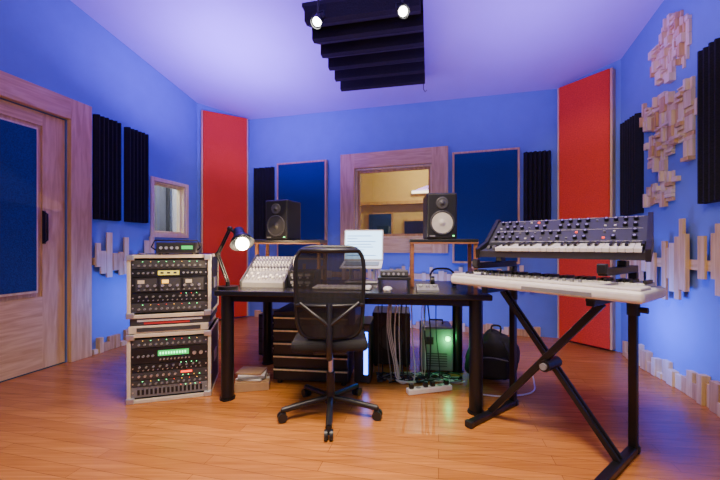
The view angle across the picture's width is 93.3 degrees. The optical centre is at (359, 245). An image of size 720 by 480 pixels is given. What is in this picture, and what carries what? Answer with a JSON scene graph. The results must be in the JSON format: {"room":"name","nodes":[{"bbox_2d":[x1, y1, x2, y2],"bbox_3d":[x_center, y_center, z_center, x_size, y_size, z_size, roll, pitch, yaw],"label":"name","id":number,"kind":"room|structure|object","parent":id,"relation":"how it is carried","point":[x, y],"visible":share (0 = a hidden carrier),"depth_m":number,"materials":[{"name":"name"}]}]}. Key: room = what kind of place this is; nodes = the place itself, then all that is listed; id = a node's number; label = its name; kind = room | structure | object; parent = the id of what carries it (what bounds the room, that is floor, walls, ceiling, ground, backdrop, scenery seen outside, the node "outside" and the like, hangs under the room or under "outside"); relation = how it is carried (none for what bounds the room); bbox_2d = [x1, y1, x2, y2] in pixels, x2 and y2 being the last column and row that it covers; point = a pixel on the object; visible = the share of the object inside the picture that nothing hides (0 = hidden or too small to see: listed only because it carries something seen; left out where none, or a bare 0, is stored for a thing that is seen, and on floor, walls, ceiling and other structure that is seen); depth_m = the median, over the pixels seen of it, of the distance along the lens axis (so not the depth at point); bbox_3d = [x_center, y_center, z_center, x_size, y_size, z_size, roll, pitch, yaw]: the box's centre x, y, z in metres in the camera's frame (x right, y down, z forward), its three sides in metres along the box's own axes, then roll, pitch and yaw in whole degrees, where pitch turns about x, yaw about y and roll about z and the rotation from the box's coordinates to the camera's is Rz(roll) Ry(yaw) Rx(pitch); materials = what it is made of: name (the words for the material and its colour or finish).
{"room":"studio","nodes":[
{"label":"studio","id":0,"kind":"room"},
{"bbox_2d":[0,0,196,361],"bbox_3d":[-3.064,-0.962,1.575,0.120,4.024,6.494,0,0,13],"label":"wall","id":1,"kind":"structure","parent":0,"point":[56,46],"depth_m":3.43,"materials":[{"name":"blue paint"}]},
{"bbox_2d":[0,99,64,380],"bbox_3d":[-2.790,-0.045,2.539,0.113,2.170,1.075,0,0,13],"label":"door","id":2,"kind":"structure","parent":1,"relation":"in","point":[32,142],"depth_m":2.79,"materials":[{"name":"brown wood"}]},
{"bbox_2d":[0,70,91,361],"bbox_3d":[-2.751,-0.140,2.532,0.049,2.380,1.480,0,0,13],"label":"trim","id":3,"kind":"structure","parent":1,"relation":"attached to","point":[78,115],"depth_m":3.11,"materials":[{"name":"brown wood"}]},
{"bbox_2d":[93,114,120,220],"bbox_3d":[-2.536,-0.770,3.426,0.059,1.020,0.270,0,0,13],"label":"panel","id":4,"kind":"object","parent":1,"relation":"attached to","point":[106,132],"visible":1,"depth_m":3.39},
{"bbox_2d":[92,329,127,354],"bbox_3d":[-2.421,0.970,3.918,0.058,0.158,1.309,0,0,13],"label":"baseboard","id":5,"kind":"structure","parent":1,"relation":"attached to","point":[113,341],"depth_m":3.44,"materials":[{"name":"brown wood"}]},
{"bbox_2d":[92,232,153,277],"bbox_3d":[-2.413,0.125,3.952,0.058,0.522,1.380,0,0,13],"label":"frieze","id":6,"kind":"object","parent":1,"relation":"attached to","point":[108,261],"visible":0.41,"depth_m":3.45,"materials":[{"name":"brown wood"}]},
{"bbox_2d":[124,127,148,222],"bbox_3d":[-2.458,-0.765,3.755,0.059,1.010,0.275,0,0,13],"label":"panel","id":7,"kind":"object","parent":1,"relation":"attached to","point":[136,144],"visible":1,"depth_m":3.72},
{"bbox_2d":[150,176,188,237],"bbox_3d":[-2.420,-0.460,4.260,0.135,0.710,0.605,0,0,13],"label":"window","id":8,"kind":"structure","parent":1,"relation":"in","point":[182,193],"depth_m":4.38,"materials":[{"name":"brown wood"}]},
{"bbox_2d":[170,189,176,231],"bbox_3d":[-2.834,-0.500,4.473,0.750,2.000,1.700,0,0,13],"label":"wall","id":9,"kind":"structure","parent":0,"point":[173,193],"depth_m":5.31,"materials":[{"name":"paint"}]},
{"bbox_2d":[155,185,169,230],"bbox_3d":[-3.002,-0.403,5.026,0.060,1.695,0.440,0,0,13],"label":"door frame","id":10,"kind":"structure","parent":9,"relation":"attached to","point":[162,194],"depth_m":5.13,"materials":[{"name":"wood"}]},
{"bbox_2d":[197,103,249,317],"bbox_3d":[-1.987,-0.469,4.961,0.719,3.038,0.120,0,0,-32],"label":"wall","id":11,"kind":"structure","parent":0,"point":[200,107],"depth_m":4.75,"materials":[{"name":"blue paint"}]},
{"bbox_2d":[201,110,247,318],"bbox_3d":[-1.931,-0.422,4.871,0.629,2.905,0.088,0,0,-32],"label":"trap","id":12,"kind":"object","parent":11,"relation":"attached to","point":[224,138],"visible":0.77,"depth_m":4.83,"materials":[{"name":"fabric"}]},
{"bbox_2d":[0,316,719,479],"bbox_3d":[-0.502,1.100,1.232,5.025,0.100,7.000,0,0,13],"label":"floor","id":13,"kind":"structure","parent":0,"point":[68,420],"depth_m":1.98,"materials":[{"name":"laminate"}]},
{"bbox_2d":[126,318,218,404],"bbox_3d":[-1.351,0.819,2.517,0.524,0.462,0.438,0,0,-16],"label":"case","id":14,"kind":"object","parent":13,"relation":"on","point":[161,366],"visible":0.96,"depth_m":2.33,"materials":[{"name":"black plastic"}]},
{"bbox_2d":[128,307,216,333],"bbox_3d":[-1.350,0.536,2.510,0.500,0.100,0.404,0,0,-16],"label":"equipment box","id":15,"kind":"object","parent":14,"relation":"on","point":[203,322],"visible":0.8,"depth_m":2.32,"materials":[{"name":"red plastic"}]},
{"bbox_2d":[126,253,218,318],"bbox_3d":[-1.351,0.271,2.517,0.524,0.426,0.438,0,0,-16],"label":"case","id":16,"kind":"object","parent":15,"relation":"on","point":[171,284],"visible":0.98,"depth_m":2.33,"materials":[{"name":"black metal"}]},
{"bbox_2d":[151,240,201,254],"bbox_3d":[-1.273,0.007,2.403,0.310,0.100,0.215,0,0,-16],"label":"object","id":17,"kind":"object","parent":16,"relation":"on","point":[161,247],"visible":1,"depth_m":2.31,"materials":[{"name":"grey plastic"}]},
{"bbox_2d":[234,373,269,392],"bbox_3d":[-0.800,1.016,2.540,0.240,0.068,0.180,0,0,-12],"label":"cardboard box","id":18,"kind":"object","parent":13,"relation":"on","point":[239,386],"visible":0.82,"depth_m":2.46,"materials":[{"name":"cardboard"}]},
{"bbox_2d":[235,366,267,380],"bbox_3d":[-0.806,0.953,2.539,0.216,0.054,0.174,0,0,-4],"label":"books","id":19,"kind":"object","parent":18,"relation":"on","point":[246,373],"visible":1,"depth_m":2.48,"materials":[{"name":"paper"}]},
{"bbox_2d":[259,309,276,355],"bbox_3d":[-0.783,0.850,3.361,0.340,0.400,0.316,0,0,7],"label":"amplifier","id":20,"kind":"object","parent":13,"relation":"on","point":[260,314],"visible":0.2,"depth_m":3.23,"materials":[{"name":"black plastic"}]},
{"bbox_2d":[273,303,353,385],"bbox_3d":[-0.352,0.775,2.752,0.580,0.550,0.413,0,0,7],"label":"base cabinet","id":21,"kind":"object","parent":13,"relation":"on","point":[288,364],"visible":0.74,"depth_m":2.57,"materials":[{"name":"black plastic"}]},
{"bbox_2d":[277,245,382,440],"bbox_3d":[-0.184,0.522,2.116,0.639,1.055,0.608,0,0,-3],"label":"office chair","id":22,"kind":"object","parent":13,"relation":"on","point":[329,281],"visible":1,"depth_m":1.96,"materials":[{"name":"black fabric"}]},
{"bbox_2d":[214,280,492,415],"bbox_3d":[-0.036,0.675,2.595,1.800,0.750,0.850,0,0,7],"label":"desk","id":23,"kind":"object","parent":13,"relation":"on","point":[458,296],"visible":0.79,"depth_m":2.29,"materials":[{"name":"black laminate"}]},
{"bbox_2d":[215,226,254,289],"bbox_3d":[-0.886,0.079,2.364,0.296,0.440,0.159,0,0,7],"label":"desk lamp","id":24,"kind":"object","parent":23,"relation":"on","point":[241,241],"visible":1,"depth_m":2.37,"materials":[{"name":"metal"}]},
{"bbox_2d":[240,254,294,287],"bbox_3d":[-0.685,0.183,2.597,0.334,0.232,0.320,0,0,7],"label":"mixing console","id":25,"kind":"object","parent":23,"relation":"on","point":[263,271],"visible":1,"depth_m":2.54,"materials":[{"name":"grey plastic"}]},
{"bbox_2d":[254,240,326,255],"bbox_3d":[-0.583,0.124,2.906,0.560,0.349,0.263,0,0,7],"label":"shelf","id":26,"kind":"object","parent":23,"relation":"on","point":[257,242],"visible":0.56,"depth_m":2.79,"materials":[{"name":"brown wood"}]},
{"bbox_2d":[266,199,300,239],"bbox_3d":[-0.656,-0.216,2.898,0.215,0.330,0.235,0,0,21],"label":"monitor speaker","id":27,"kind":"object","parent":26,"relation":"on","point":[283,217],"visible":1,"depth_m":2.81},
{"bbox_2d":[288,270,292,286],"bbox_3d":[-0.414,0.239,2.549,0.200,0.118,0.212,0,0,7],"label":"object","id":28,"kind":"object","parent":23,"relation":"on","point":[290,273],"visible":0.2,"depth_m":2.46,"materials":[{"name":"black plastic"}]},
{"bbox_2d":[344,230,382,283],"bbox_3d":[0.018,0.079,2.792,0.335,0.435,0.270,0,0,7],"label":"monitor","id":29,"kind":"object","parent":23,"relation":"on","point":[370,242],"visible":0.54,"depth_m":2.88,"materials":[{"name":"metal"}]},
{"bbox_2d":[383,286,391,292],"bbox_3d":[0.180,0.280,2.211,0.060,0.036,0.102,0,0,7],"label":"computer mouse","id":30,"kind":"object","parent":23,"relation":"on","point":[387,289],"visible":1,"depth_m":2.17,"materials":[{"name":"white plastic"}]},
{"bbox_2d":[378,275,410,290],"bbox_3d":[0.241,0.255,2.385,0.220,0.088,0.240,0,0,7],"label":"shelf","id":31,"kind":"object","parent":23,"relation":"on","point":[380,278],"visible":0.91,"depth_m":2.28,"materials":[{"name":"black plastic"}]},
{"bbox_2d":[380,270,407,276],"bbox_3d":[0.240,0.190,2.378,0.190,0.038,0.154,0,0,7],"label":"audio interface","id":32,"kind":"object","parent":31,"relation":"on","point":[384,273],"visible":1,"depth_m":2.32,"materials":[{"name":"grey plastic"}]},
{"bbox_2d":[416,284,438,292],"bbox_3d":[0.447,0.276,2.250,0.140,0.046,0.120,0,0,7],"label":"controller","id":33,"kind":"object","parent":23,"relation":"on","point":[433,288],"visible":1,"depth_m":2.23,"materials":[{"name":"grey plastic"}]},
{"bbox_2d":[429,267,456,285],"bbox_3d":[0.628,0.232,2.584,0.198,0.132,0.140,0,0,7],"label":"headphones","id":34,"kind":"object","parent":23,"relation":"on","point":[432,278],"visible":0.72,"depth_m":2.59,"materials":[{"name":"black plastic"}]},
{"bbox_2d":[409,239,478,287],"bbox_3d":[0.614,0.124,2.551,0.480,0.349,0.253,0,0,7],"label":"shelf","id":35,"kind":"object","parent":23,"relation":"on","point":[475,242],"visible":0.9,"depth_m":2.44,"materials":[{"name":"brown wood"}]},
{"bbox_2d":[423,193,456,238],"bbox_3d":[0.591,-0.216,2.527,0.215,0.330,0.235,0,0,3],"label":"monitor speaker","id":36,"kind":"object","parent":35,"relation":"on","point":[439,209],"visible":0.99,"depth_m":2.42},
{"bbox_2d":[354,316,373,383],"bbox_3d":[0.034,0.820,2.716,0.125,0.460,0.310,0,0,7],"label":"computer tower","id":37,"kind":"object","parent":13,"relation":"on","point":[363,360],"visible":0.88,"depth_m":2.57,"materials":[{"name":"black plastic"}]},
{"bbox_2d":[372,306,409,366],"bbox_3d":[0.289,0.815,3.112,0.330,0.470,0.353,0,0,7],"label":"subwoofer","id":38,"kind":"object","parent":13,"relation":"on","point":[384,310],"visible":0.77,"depth_m":2.95,"materials":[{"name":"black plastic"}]},
{"bbox_2d":[376,305,464,383],"bbox_3d":[0.465,0.729,2.680,0.674,0.679,0.204,0,0,0],"label":"tangled cables","id":39,"kind":"object","parent":13,"relation":"on","point":[427,376],"visible":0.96,"depth_m":2.72,"materials":[{"name":"white plastic"}]},
{"bbox_2d":[406,379,451,394],"bbox_3d":[0.500,1.014,2.450,0.340,0.070,0.055,0,0,-15],"label":"power strip","id":40,"kind":"object","parent":13,"relation":"on","point":[446,386],"visible":1,"depth_m":2.43,"materials":[{"name":"white plastic"}]},
{"bbox_2d":[419,319,452,372],"bbox_3d":[0.650,0.839,2.923,0.260,0.422,0.272,0,0,7],"label":"computer tower","id":41,"kind":"object","parent":13,"relation":"on","point":[444,328],"visible":0.82,"depth_m":2.80,"materials":[{"name":"metal"}]},
{"bbox_2d":[464,324,519,379],"bbox_3d":[1.032,0.830,2.666,0.411,0.429,0.292,0,0,20],"label":"backpack","id":42,"kind":"object","parent":13,"relation":"on","point":[495,343],"visible":0.61,"depth_m":2.56,"materials":[{"name":"black fabric"}]},
{"bbox_2d":[483,376,535,396],"bbox_3d":[1.190,1.043,2.555,0.831,0.009,0.265,0,0,-36],"label":"cable","id":43,"kind":"object","parent":13,"relation":"on","point":[532,376],"visible":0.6,"depth_m":2.38,"materials":[{"name":"white plastic"}]},
{"bbox_2d":[465,257,648,479],"bbox_3d":[1.015,0.559,1.850,0.510,0.979,0.760,0,0,-36],"label":"keyboard stand","id":44,"kind":"object","parent":13,"relation":"on","point":[547,362],"visible":0.87,"depth_m":1.72,"materials":[{"name":"black paint"}]},
{"bbox_2d":[451,269,665,303],"bbox_3d":[0.982,0.195,1.845,0.331,0.085,0.970,0,0,-36],"label":"keyboard","id":45,"kind":"object","parent":44,"relation":"on","point":[629,290],"visible":1,"depth_m":1.64,"materials":[{"name":"white plastic"}]},
{"bbox_2d":[475,212,653,261],"bbox_3d":[1.083,-0.051,1.847,0.770,0.238,0.394,0,0,42],"label":"synthesizer","id":46,"kind":"object","parent":44,"relation":"on","point":[626,237],"visible":1,"depth_m":1.76,"materials":[{"name":"black plastic"}]},
{"bbox_2d":[70,0,663,119],"bbox_3d":[-0.502,-2.436,1.232,5.025,1.276,7.000,0,0,13],"label":"ceiling","id":47,"kind":"structure","parent":0,"point":[248,59],"depth_m":3.43,"materials":[{"name":"paint"}]},
{"bbox_2d":[311,0,324,28],"bbox_3d":[-0.290,-1.847,2.358,0.100,0.674,0.111,0,0,0],"label":"track spotlight","id":48,"kind":"object","parent":47,"relation":"hanging from","point":[317,20],"visible":1,"depth_m":2.35,"materials":[{"name":"black paint"}]},
{"bbox_2d":[302,0,424,91],"bbox_3d":[0.137,-1.923,3.150,0.900,0.456,1.360,0,0,12],"label":"hanging acoustic baffle","id":49,"kind":"object","parent":47,"relation":"hanging from","point":[366,43],"visible":0.99,"depth_m":2.89,"materials":[{"name":"black fabric"}]},
{"bbox_2d":[396,0,408,18],"bbox_3d":[0.290,-1.850,2.335,0.100,0.598,0.129,0,0,0],"label":"track spotlight","id":50,"kind":"object","parent":47,"relation":"hanging from","point":[402,10],"visible":1,"depth_m":2.32,"materials":[{"name":"black paint"}]},
{"bbox_2d":[360,169,427,233],"bbox_3d":[0.984,-0.250,5.486,3.100,2.700,2.050,0,0,17],"label":"wall","id":51,"kind":"structure","parent":0,"point":[398,185],"depth_m":6.60,"materials":[{"name":"paint"}]},
{"bbox_2d":[368,212,392,233],"bbox_3d":[0.398,-0.250,6.636,0.500,0.800,0.090,0,0,17],"label":"acoustic panel","id":52,"kind":"object","parent":51,"relation":"attached to","point":[383,221],"visible":0.43,"depth_m":6.58,"materials":[{"name":"blue fabric"}]},
{"bbox_2d":[360,200,422,206],"bbox_3d":[1.246,-0.820,6.331,2.900,0.060,0.170,0,0,17],"label":"beam","id":53,"kind":"structure","parent":51,"relation":"attached to","point":[409,202],"depth_m":6.47,"materials":[{"name":"brown wood"}]},
{"bbox_2d":[403,219,422,233],"bbox_3d":[1.091,-0.175,6.421,0.550,0.650,0.090,0,0,17],"label":"acoustic panel","id":54,"kind":"object","parent":51,"relation":"attached to","point":[415,226],"visible":0.21,"depth_m":6.41,"materials":[{"name":"blue fabric"}]},
{"bbox_2d":[411,189,427,194],"bbox_3d":[1.352,-1.020,6.335,0.800,0.080,0.100,0,0,17],"label":"wall lamp","id":55,"kind":"object","parent":51,"relation":"attached to","point":[422,191],"visible":0.44,"depth_m":6.37,"materials":[{"name":"white plastic"}]},
{"bbox_2d":[250,89,556,337],"bbox_3d":[0.320,-0.422,4.550,4.085,2.943,0.121,0,0,17],"label":"wall","id":56,"kind":"structure","parent":0,"point":[527,121],"depth_m":4.31,"materials":[{"name":"blue paint"}]},
{"bbox_2d":[254,167,274,238],"bbox_3d":[-1.417,-0.625,4.994,0.335,1.050,0.059,0,0,17],"label":"panel","id":57,"kind":"object","parent":56,"relation":"attached to","point":[264,178],"visible":0.77,"depth_m":4.98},
{"bbox_2d":[277,159,327,255],"bbox_3d":[-0.823,-0.500,4.807,0.770,1.380,0.065,0,0,17],"label":"acoustic panel","id":58,"kind":"object","parent":56,"relation":"attached to","point":[304,182],"visible":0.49,"depth_m":4.75,"materials":[{"name":"blue fabric"}]},
{"bbox_2d":[340,146,447,252],"bbox_3d":[0.433,-0.575,4.486,1.420,1.330,0.165,0,0,17],"label":"window","id":59,"kind":"structure","parent":56,"relation":"in","point":[435,159],"depth_m":4.42,"materials":[{"name":"brown wood"}]},
{"bbox_2d":[254,310,540,336],"bbox_3d":[0.257,0.990,4.475,3.811,0.118,0.060,0,0,17],"label":"baseboard","id":60,"kind":"structure","parent":56,"relation":"attached to","point":[520,332],"depth_m":4.07,"materials":[{"name":"brown wood"}]},
{"bbox_2d":[366,265,523,291],"bbox_3d":[0.290,0.378,4.465,3.880,0.304,0.060,0,0,17],"label":"frieze","id":61,"kind":"object","parent":56,"relation":"attached to","point":[441,276],"visible":0.18,"depth_m":4.25,"materials":[{"name":"brown wood"}]},
{"bbox_2d":[452,147,519,263],"bbox_3d":[1.503,-0.470,4.086,0.760,1.360,0.065,0,0,17],"label":"acoustic panel","id":62,"kind":"object","parent":56,"relation":"attached to","point":[486,183],"visible":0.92,"depth_m":4.06,"materials":[{"name":"blue fabric"}]},
{"bbox_2d":[523,150,550,220],"bbox_3d":[2.046,-0.665,3.920,0.285,0.850,0.059,0,0,17],"label":"panel","id":63,"kind":"object","parent":56,"relation":"attached to","point":[536,165],"visible":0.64,"depth_m":3.91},
{"bbox_2d":[564,59,620,351],"bbox_3d":[2.467,-0.400,3.656,0.120,2.899,0.621,0,0,-32],"label":"wall","id":64,"kind":"structure","parent":0,"point":[616,65],"depth_m":3.38,"materials":[{"name":"blue paint"}]},
{"bbox_2d":[557,67,615,349],"bbox_3d":[2.377,-0.367,3.600,0.088,2.795,0.531,0,0,-32],"label":"trap","id":65,"kind":"object","parent":64,"relation":"attached to","point":[586,107],"visible":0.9,"depth_m":3.54,"materials":[{"name":"fabric"}]},
{"bbox_2d":[621,0,719,380],"bbox_3d":[2.017,-0.789,0.867,0.121,3.678,5.110,0,0,14],"label":"wall","id":66,"kind":"structure","parent":0,"point":[685,332],"depth_m":2.52,"materials":[{"name":"blue paint"}]},
{"bbox_2d":[620,112,643,215],"bbox_3d":[2.490,-0.730,3.125,0.059,0.880,0.300,0,0,14],"label":"panel","id":67,"kind":"object","parent":66,"relation":"attached to","point":[631,134],"visible":0.99,"depth_m":3.08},
{"bbox_2d":[639,76,696,207],"bbox_3d":[2.380,-0.770,2.655,0.044,0.923,0.656,0,0,14],"label":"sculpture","id":68,"kind":"object","parent":66,"relation":"attached to","point":[672,116],"visible":1,"depth_m":2.61,"materials":[{"name":"brown wood"}]},
{"bbox_2d":[620,218,719,299],"bbox_3d":[2.114,0.137,1.621,0.058,0.667,3.400,0,0,14],"label":"frieze","id":69,"kind":"object","parent":66,"relation":"attached to","point":[675,262],"visible":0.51,"depth_m":2.42,"materials":[{"name":"brown wood"}]},
{"bbox_2d":[648,10,691,85],"bbox_3d":[2.370,-1.506,2.615,0.044,0.509,0.447,0,0,14],"label":"diffuser","id":70,"kind":"object","parent":66,"relation":"attached to","point":[675,37],"visible":1,"depth_m":2.57,"materials":[{"name":"brown wood"}]},
{"bbox_2d":[622,341,719,416],"bbox_3d":[2.134,0.950,1.702,0.060,0.198,3.233,0,0,14],"label":"baseboard","id":71,"kind":"structure","parent":66,"relation":"attached to","point":[700,387],"depth_m":2.41,"materials":[{"name":"brown wood"}]},
{"bbox_2d":[697,38,719,203],"bbox_3d":[2.241,-0.785,2.131,0.059,1.010,0.290,0,0,14],"label":"panel","id":72,"kind":"object","parent":66,"relation":"attached to","point":[708,59],"visible":1,"depth_m":2.16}
]}

